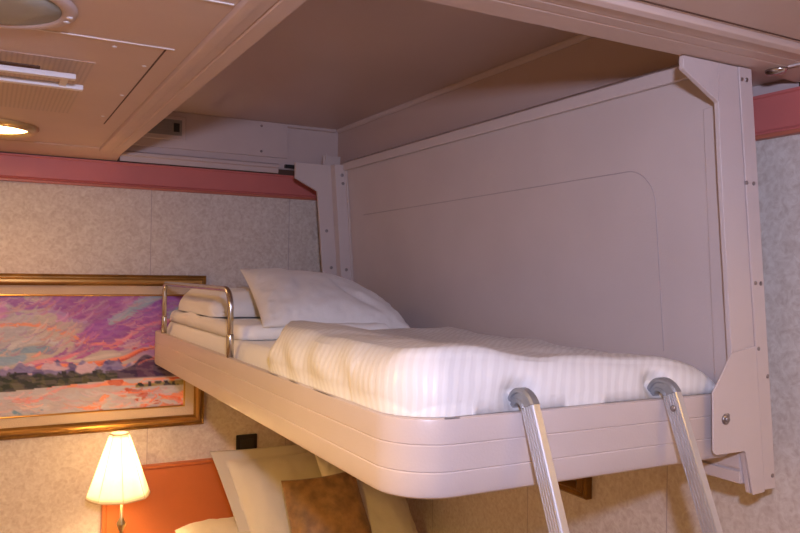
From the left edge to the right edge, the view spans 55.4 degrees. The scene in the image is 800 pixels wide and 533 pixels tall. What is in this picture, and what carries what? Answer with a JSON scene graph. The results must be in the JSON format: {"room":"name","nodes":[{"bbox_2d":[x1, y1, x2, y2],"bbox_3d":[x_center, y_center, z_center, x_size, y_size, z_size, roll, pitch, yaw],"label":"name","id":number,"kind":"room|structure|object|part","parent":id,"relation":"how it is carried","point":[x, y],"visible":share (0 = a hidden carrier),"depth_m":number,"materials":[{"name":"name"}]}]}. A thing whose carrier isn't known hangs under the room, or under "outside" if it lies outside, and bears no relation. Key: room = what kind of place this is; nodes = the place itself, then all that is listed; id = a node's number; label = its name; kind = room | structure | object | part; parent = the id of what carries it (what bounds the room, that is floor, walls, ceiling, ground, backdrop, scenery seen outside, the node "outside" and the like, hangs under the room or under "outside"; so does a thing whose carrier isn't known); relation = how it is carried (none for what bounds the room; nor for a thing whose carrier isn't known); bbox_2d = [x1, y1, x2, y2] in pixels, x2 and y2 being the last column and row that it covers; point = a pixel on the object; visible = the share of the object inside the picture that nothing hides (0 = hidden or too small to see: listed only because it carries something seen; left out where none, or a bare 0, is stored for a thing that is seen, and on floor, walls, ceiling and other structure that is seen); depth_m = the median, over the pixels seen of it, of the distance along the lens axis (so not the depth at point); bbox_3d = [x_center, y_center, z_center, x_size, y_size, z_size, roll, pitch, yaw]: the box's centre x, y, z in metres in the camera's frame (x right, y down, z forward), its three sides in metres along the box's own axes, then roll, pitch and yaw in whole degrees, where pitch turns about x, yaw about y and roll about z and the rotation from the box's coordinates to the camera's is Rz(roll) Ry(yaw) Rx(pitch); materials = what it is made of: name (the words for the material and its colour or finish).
{"room":"ship cabin","nodes":[
{"label":"ship cabin","id":0,"kind":"room"},
{"bbox_2d":[0,128,337,532],"bbox_3d":[-1.607,0.526,2.807,3.480,2.450,0.092,1,-1,-29],"label":"wall","id":1,"kind":"structure","parent":0,"point":[45,482],"depth_m":3.07,"materials":[{"name":"paint"}]},
{"bbox_2d":[0,139,120,160],"bbox_3d":[-2.026,-0.448,2.433,2.152,0.021,0.171,1,-1,-29],"label":"trim","id":2,"kind":"structure","parent":1,"relation":"attached to","point":[14,146],"depth_m":2.83,"materials":[{"name":"beige wood"}]},
{"bbox_2d":[0,273,205,439],"bbox_3d":[-1.441,0.335,2.835,1.432,0.618,0.040,1,-1,-29],"label":"framed painting","id":3,"kind":"object","parent":1,"relation":"attached to","point":[77,358],"visible":0.91,"depth_m":2.96,"materials":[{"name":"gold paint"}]},
{"bbox_2d":[146,190,151,463],"bbox_3d":[-1.024,0.724,3.086,0.002,2.077,0.003,1,-1,-29],"label":"trim","id":4,"kind":"structure","parent":1,"relation":"attached to","point":[151,190],"depth_m":3.09,"materials":[{"name":"beige"}]},
{"bbox_2d":[143,115,185,140],"bbox_3d":[-0.973,-0.566,3.079,0.215,0.098,0.012,1,-1,-29],"label":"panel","id":5,"kind":"object","parent":1,"relation":"attached to","point":[170,127],"visible":0.65,"depth_m":3.10,"materials":[{"name":"beige paint"}]},
{"bbox_2d":[174,123,179,131],"bbox_3d":[-0.911,-0.566,3.108,0.024,0.036,0.002,1,-1,-29],"label":"socket","id":6,"kind":"object","parent":5,"relation":"attached to","point":[176,125],"depth_m":3.11,"materials":[{"name":"black plastic"}]},
{"bbox_2d":[101,458,233,532],"bbox_3d":[-0.687,1.188,3.245,1.104,0.762,0.039,1,-1,-29],"label":"headboard","id":7,"kind":"object","parent":1,"relation":"attached to","point":[183,493],"visible":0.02,"depth_m":3.10,"materials":[{"name":"orange wood"}]},
{"bbox_3d":[-1.166,1.184,2.985,0.014,0.750,0.039,1,-1,-29],"label":"rail","id":8,"kind":"part","parent":7,"relation":"part of","materials":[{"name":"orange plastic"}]},
{"bbox_3d":[-0.680,0.813,3.250,1.102,0.012,0.039,1,-1,-29],"label":"rail","id":9,"kind":"part","parent":7,"relation":"part of","materials":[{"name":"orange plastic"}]},
{"bbox_2d":[120,151,278,172],"bbox_3d":[-0.819,-0.435,3.176,0.658,0.042,0.014,1,-1,-29],"label":"trim","id":10,"kind":"structure","parent":1,"relation":"attached to","point":[132,156],"depth_m":3.16,"materials":[{"name":"beige paint"}]},
{"bbox_2d":[99,0,306,153],"bbox_3d":[-0.648,-0.540,2.067,0.086,0.222,2.134,1,-1,-29],"label":"trim","id":11,"kind":"structure","parent":1,"relation":"attached to","point":[248,21],"depth_m":1.61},
{"bbox_2d":[133,111,287,158],"bbox_3d":[-0.802,-0.556,3.187,0.695,0.150,0.012,1,-1,-29],"label":"trim","id":12,"kind":"structure","parent":1,"relation":"attached to","point":[207,133],"depth_m":3.22,"materials":[{"name":"beige paint"}]},
{"bbox_2d":[236,433,256,449],"bbox_3d":[-0.658,0.766,3.275,0.092,0.088,0.016,1,-1,-29],"label":"wall switch","id":13,"kind":"object","parent":1,"relation":"attached to","point":[246,441],"visible":0.59,"depth_m":3.27,"materials":[{"name":"black plastic"}]},
{"bbox_2d":[285,199,289,444],"bbox_3d":[-0.506,0.734,3.368,0.002,2.077,0.003,1,-1,-29],"label":"trim","id":14,"kind":"structure","parent":1,"relation":"attached to","point":[289,199],"depth_m":3.38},
{"bbox_2d":[288,124,335,132],"bbox_3d":[-0.394,-0.616,3.408,0.231,0.014,0.014,1,-1,-29],"label":"trim","id":15,"kind":"structure","parent":1,"relation":"attached to","point":[289,125],"depth_m":3.40,"materials":[{"name":"beige paint"}]},
{"bbox_2d":[174,0,579,129],"bbox_3d":[-0.191,-0.656,2.317,0.950,0.052,2.124,1,-1,-29],"label":"ceiling","id":16,"kind":"structure","parent":0,"point":[328,64],"depth_m":2.31,"materials":[{"name":"beige paint"}]},
{"bbox_2d":[0,0,799,147],"bbox_3d":[-0.448,-0.601,0.720,3.279,0.300,4.692,1,-1,-29],"label":"ceiling","id":17,"kind":"structure","parent":0,"point":[179,25],"depth_m":1.51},
{"bbox_2d":[0,118,38,137],"bbox_3d":[-1.297,-0.438,2.408,0.284,0.019,0.284,1,-1,-29],"label":"recessed light","id":18,"kind":"object","parent":17,"relation":"in","point":[8,128],"visible":1,"depth_m":2.41,"materials":[{"name":"gold metal"}]},
{"bbox_2d":[0,0,77,29],"bbox_3d":[-0.694,-0.441,1.279,0.284,0.015,0.284,1,-1,-29],"label":"recessed light","id":19,"kind":"object","parent":17,"relation":"in","point":[14,14],"visible":1,"depth_m":1.32,"materials":[{"name":"beige paint"}]},
{"bbox_2d":[0,50,95,112],"bbox_3d":[-1.078,-0.432,1.793,0.605,0.036,0.620,1,-1,-29],"label":"ceiling vent","id":20,"kind":"object","parent":17,"relation":"in","point":[27,81],"visible":1,"depth_m":1.75,"materials":[{"name":"metal"}]},
{"bbox_2d":[38,30,174,50],"bbox_3d":[-0.804,-0.451,1.371,0.782,0.006,0.006,1,-1,-29],"label":"trim","id":21,"kind":"structure","parent":17,"relation":"attached to","point":[38,30],"depth_m":1.49,"materials":[{"name":"white metal"}]},
{"bbox_2d":[104,50,165,123],"bbox_3d":[-0.699,-0.448,1.962,0.004,0.010,0.925,1,-1,-29],"label":"trim","id":22,"kind":"structure","parent":17,"relation":"attached to","point":[163,52],"depth_m":1.84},
{"bbox_2d":[203,0,233,5],"bbox_3d":[-0.352,-0.445,1.250,0.162,0.005,0.006,1,-1,-29],"label":"trim","id":23,"kind":"structure","parent":17,"relation":"attached to","point":[213,1],"depth_m":1.27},
{"bbox_2d":[765,63,799,75],"bbox_3d":[0.935,-0.409,1.336,0.033,0.011,0.652,1,-1,-29],"label":"ceiling catch","id":24,"kind":"structure","parent":17,"relation":"attached to","point":[777,70],"depth_m":1.59,"materials":[{"name":"metal"}]},
{"bbox_2d":[338,37,680,164],"bbox_3d":[0.236,-0.551,2.549,0.027,0.245,2.124,1,-1,-29],"label":"wall","id":25,"kind":"structure","parent":0,"point":[595,62],"depth_m":2.32,"materials":[{"name":"beige paint"}]},
{"bbox_2d":[337,34,592,132],"bbox_3d":[0.223,-0.614,2.532,0.015,0.016,2.106,1,-1,-29],"label":"trim","id":26,"kind":"structure","parent":25,"relation":"attached to","point":[577,39],"depth_m":2.47,"materials":[{"name":"beige paint"}]},
{"bbox_2d":[155,55,775,498],"bbox_3d":[-0.093,-0.007,2.350,0.905,0.956,2.144,1,-1,-29],"label":"bunk bed","id":27,"kind":"object","parent":25,"relation":"attached to","point":[623,216],"visible":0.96,"depth_m":1.80,"materials":[{"name":"metal"}]},
{"bbox_2d":[161,316,166,332],"bbox_3d":[-0.894,0.220,2.889,0.021,0.064,0.021,1,-1,-29],"label":"socket","id":28,"kind":"object","parent":27,"relation":"attached to","point":[164,318],"depth_m":2.88,"materials":[{"name":"metal"}]},
{"bbox_3d":[-0.681,0.155,2.501,0.017,0.198,0.902,1,-1,-29],"label":"guard rail","id":29,"kind":"part","parent":27,"relation":"part of","materials":[{"name":"metal"}]},
{"bbox_2d":[226,334,233,357],"bbox_3d":[-0.471,0.220,2.112,0.021,0.064,0.021,1,-1,-29],"label":"socket","id":30,"kind":"object","parent":27,"relation":"attached to","point":[229,337],"depth_m":2.10,"materials":[{"name":"metal"}]},
{"bbox_3d":[-0.329,-0.128,3.228,0.256,0.605,0.014,1,-1,-29],"label":"post","id":31,"kind":"part","parent":27,"relation":"part of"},
{"bbox_2d":[167,321,700,417],"bbox_3d":[-0.139,0.290,2.294,0.736,0.155,1.989,1,-1,-29],"label":"mattress","id":32,"kind":"object","parent":27,"relation":"on","point":[254,352],"visible":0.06,"depth_m":2.18,"materials":[{"name":"white fabric"}]},
{"bbox_2d":[170,310,389,339],"bbox_3d":[-0.460,0.190,2.670,0.488,0.046,0.931,1,-1,-29],"label":"sheet","id":33,"kind":"object","parent":32,"relation":"on","point":[244,328],"visible":0.31,"depth_m":2.34,"materials":[{"name":"white fabric"}]},
{"bbox_2d":[178,287,259,316],"bbox_3d":[-0.487,0.123,2.821,0.553,0.093,0.518,1,-1,-29],"label":"pillow","id":34,"kind":"object","parent":33,"relation":"on","point":[208,303],"visible":0.37,"depth_m":2.54,"materials":[{"name":"white fabric"}]},
{"bbox_2d":[240,268,409,328],"bbox_3d":[-0.242,0.107,2.547,0.720,0.200,0.397,1,-1,-40],"label":"pillow","id":35,"kind":"object","parent":32,"relation":"on","point":[281,296],"visible":0.84,"depth_m":2.39,"materials":[{"name":"white fabric"}]},
{"bbox_2d":[268,320,715,417],"bbox_3d":[0.085,0.201,1.879,0.770,0.113,1.060,1,-1,-29],"label":"duvet","id":36,"kind":"object","parent":32,"relation":"on","point":[440,372],"visible":0.99,"depth_m":1.42,"materials":[{"name":"fabric"}]},
{"bbox_2d":[155,330,726,498],"bbox_3d":[-0.140,0.324,2.295,0.780,0.135,2.035,1,-1,-29],"label":"frame","id":37,"kind":"object","parent":27,"relation":"on","point":[400,456],"depth_m":1.40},
{"bbox_3d":[0.246,0.011,2.428,0.088,0.894,1.901,1,-1,-29],"label":"panel","id":38,"kind":"part","parent":27,"relation":"part of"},
{"bbox_3d":[0.678,0.030,1.573,0.293,0.889,0.012,1,-1,-29],"label":"post","id":39,"kind":"part","parent":27,"relation":"part of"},
{"bbox_2d":[424,0,799,72],"bbox_3d":[-0.519,-0.549,0.843,3.274,0.223,0.150,1,-1,-29],"label":"trim","id":40,"kind":"structure","parent":25,"relation":"attached to","point":[629,22],"depth_m":1.35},
{"bbox_2d":[405,79,799,532],"bbox_3d":[1.008,0.529,1.516,0.080,2.500,4.700,1,-1,-29],"label":"wall","id":41,"kind":"structure","parent":0,"point":[634,501],"depth_m":1.78,"materials":[{"name":"paint"}]},
{"bbox_2d":[432,499,432,528],"bbox_3d":[0.134,0.741,3.033,0.003,2.077,0.002,1,-1,-29],"label":"trim","id":42,"kind":"structure","parent":41,"relation":"attached to","point":[432,499],"depth_m":3.03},
{"bbox_2d":[527,487,527,530],"bbox_3d":[0.421,0.741,2.506,0.003,2.077,0.002,1,-1,-29],"label":"trim","id":43,"kind":"structure","parent":41,"relation":"attached to","point":[527,487],"depth_m":2.50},
{"bbox_2d":[558,477,591,499],"bbox_3d":[0.333,0.417,2.640,0.036,0.535,0.920,1,-1,-29],"label":"framed picture","id":44,"kind":"object","parent":41,"relation":"attached to","point":[582,488],"visible":0.11,"depth_m":2.25,"materials":[{"name":"brown wood"}]},
{"bbox_2d":[666,465,667,532],"bbox_3d":[0.698,0.741,1.996,0.003,2.077,0.002,1,-1,-29],"label":"trim","id":45,"kind":"structure","parent":41,"relation":"attached to","point":[667,465],"depth_m":2.00,"materials":[{"name":"beige"}]},
{"bbox_2d":[638,0,799,40],"bbox_3d":[0.433,-0.433,1.262,1.208,0.002,0.003,1,-1,-29],"label":"trim","id":46,"kind":"structure","parent":41,"relation":"attached to","point":[638,0],"depth_m":1.32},
{"bbox_2d":[753,86,799,135],"bbox_3d":[0.983,-0.350,1.493,0.018,0.092,4.682,1,-1,-29],"label":"trim","id":47,"kind":"structure","parent":41,"relation":"attached to","point":[777,111],"depth_m":1.72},
{"bbox_2d":[755,128,799,140],"bbox_3d":[0.984,-0.298,1.487,0.021,0.010,4.670,1,-1,-29],"label":"trim","id":48,"kind":"structure","parent":41,"relation":"attached to","point":[792,131],"depth_m":1.72,"materials":[{"name":"red wood"}]},
{"bbox_2d":[775,66,799,82],"bbox_3d":[1.449,-0.411,0.539,0.105,0.006,2.560,1,-1,-29],"label":"trim","id":49,"kind":"structure","parent":41,"relation":"attached to","point":[792,74],"depth_m":1.64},
{"bbox_2d":[751,71,783,86],"bbox_3d":[0.311,-0.448,2.593,0.150,0.048,2.128,1,-1,-29],"label":"ceiling strip","id":50,"kind":"object","parent":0,"point":[758,78],"depth_m":1.72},
{"bbox_3d":[-1.559,-0.537,2.841,3.360,0.423,0.080,1,-1,-29],"label":"wall","id":51,"kind":"structure","parent":0,"visible":0},
{"bbox_2d":[0,152,293,175],"bbox_3d":[-1.574,-0.436,2.782,3.280,0.024,0.008,1,-1,-29],"label":"trim","id":52,"kind":"structure","parent":51,"relation":"attached to","point":[280,171],"depth_m":3.15,"materials":[{"name":"brown wood"}]},
{"bbox_2d":[0,153,316,200],"bbox_3d":[-1.573,-0.377,2.777,3.280,0.092,0.018,1,-1,-29],"label":"trim","id":53,"kind":"structure","parent":51,"relation":"attached to","point":[18,166],"depth_m":3.07,"materials":[{"name":"red wood"}]},
{"bbox_3d":[-0.487,1.774,0.702,3.480,0.050,4.900,1,-1,-29],"label":"floor","id":54,"kind":"structure","parent":0,"visible":0},
{"bbox_2d":[508,377,722,532],"bbox_3d":[0.509,0.992,1.126,0.374,1.554,0.720,1,-1,-29],"label":"ladder","id":55,"kind":"object","parent":54,"relation":"on","point":[524,398],"visible":0.97,"depth_m":1.38,"materials":[{"name":"metal"}]},
{"bbox_3d":[0.359,0.985,1.040,0.017,1.500,0.642,1,-1,-29],"label":"rail","id":56,"kind":"part","parent":55,"relation":"part of","materials":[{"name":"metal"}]},
{"bbox_3d":[0.662,0.991,1.205,0.017,1.500,0.642,1,-1,-29],"label":"rail","id":57,"kind":"part","parent":55,"relation":"part of","materials":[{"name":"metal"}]},
{"bbox_3d":[-0.164,1.463,2.463,0.920,0.573,1.825,1,-1,-29],"label":"bed","id":58,"kind":"object","parent":54,"relation":"on","visible":0},
{"bbox_2d":[175,517,251,532],"bbox_3d":[-0.618,1.052,2.817,0.353,0.172,0.460,1,-1,-29],"label":"pillow","id":59,"kind":"object","parent":58,"relation":"on","point":[221,525],"visible":0.55,"depth_m":2.86,"materials":[{"name":"beige fabric"}]},
{"bbox_2d":[210,444,321,532],"bbox_3d":[-0.376,0.941,2.988,0.648,0.460,0.328,1,-1,-40],"label":"pillow","id":60,"kind":"object","parent":58,"relation":"on","point":[251,479],"visible":0.51,"depth_m":2.90,"materials":[{"name":"beige fabric"}]},
{"bbox_2d":[281,472,371,532],"bbox_3d":[-0.234,0.959,2.761,0.366,0.385,0.195,1,-1,-20],"label":"cushion","id":61,"kind":"object","parent":58,"relation":"on","point":[333,503],"visible":0.98,"depth_m":2.76,"materials":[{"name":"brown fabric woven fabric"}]},
{"bbox_2d":[314,454,417,532],"bbox_3d":[-0.108,0.940,2.924,0.343,0.430,0.423,1,-1,-32],"label":"pillow","id":62,"kind":"object","parent":58,"relation":"on","point":[386,513],"visible":0.27,"depth_m":2.89,"materials":[{"name":"beige fabric"}]},
{"bbox_3d":[-1.085,1.483,2.738,0.405,0.550,0.452,1,-1,-29],"label":"nightstand","id":63,"kind":"object","parent":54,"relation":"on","visible":0},
{"bbox_2d":[85,431,150,532],"bbox_3d":[-1.031,0.908,2.786,0.219,0.602,0.219,1,-1,-8],"label":"table lamp","id":64,"kind":"object","parent":63,"relation":"on","point":[119,478],"visible":1,"depth_m":2.73,"materials":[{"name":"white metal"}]},
{"bbox_3d":[-1.028,0.724,2.787,0.214,0.228,0.214,0,-1,40],"label":"lamp shade","id":65,"kind":"part","parent":64,"relation":"part of","materials":[{"name":"fabric"}]},
{"bbox_3d":[-1.022,1.024,2.790,0.140,0.370,0.140,1,-1,-29],"label":"stem","id":66,"kind":"part","parent":64,"relation":"part of","materials":[{"name":"gold metal"}]}
]}

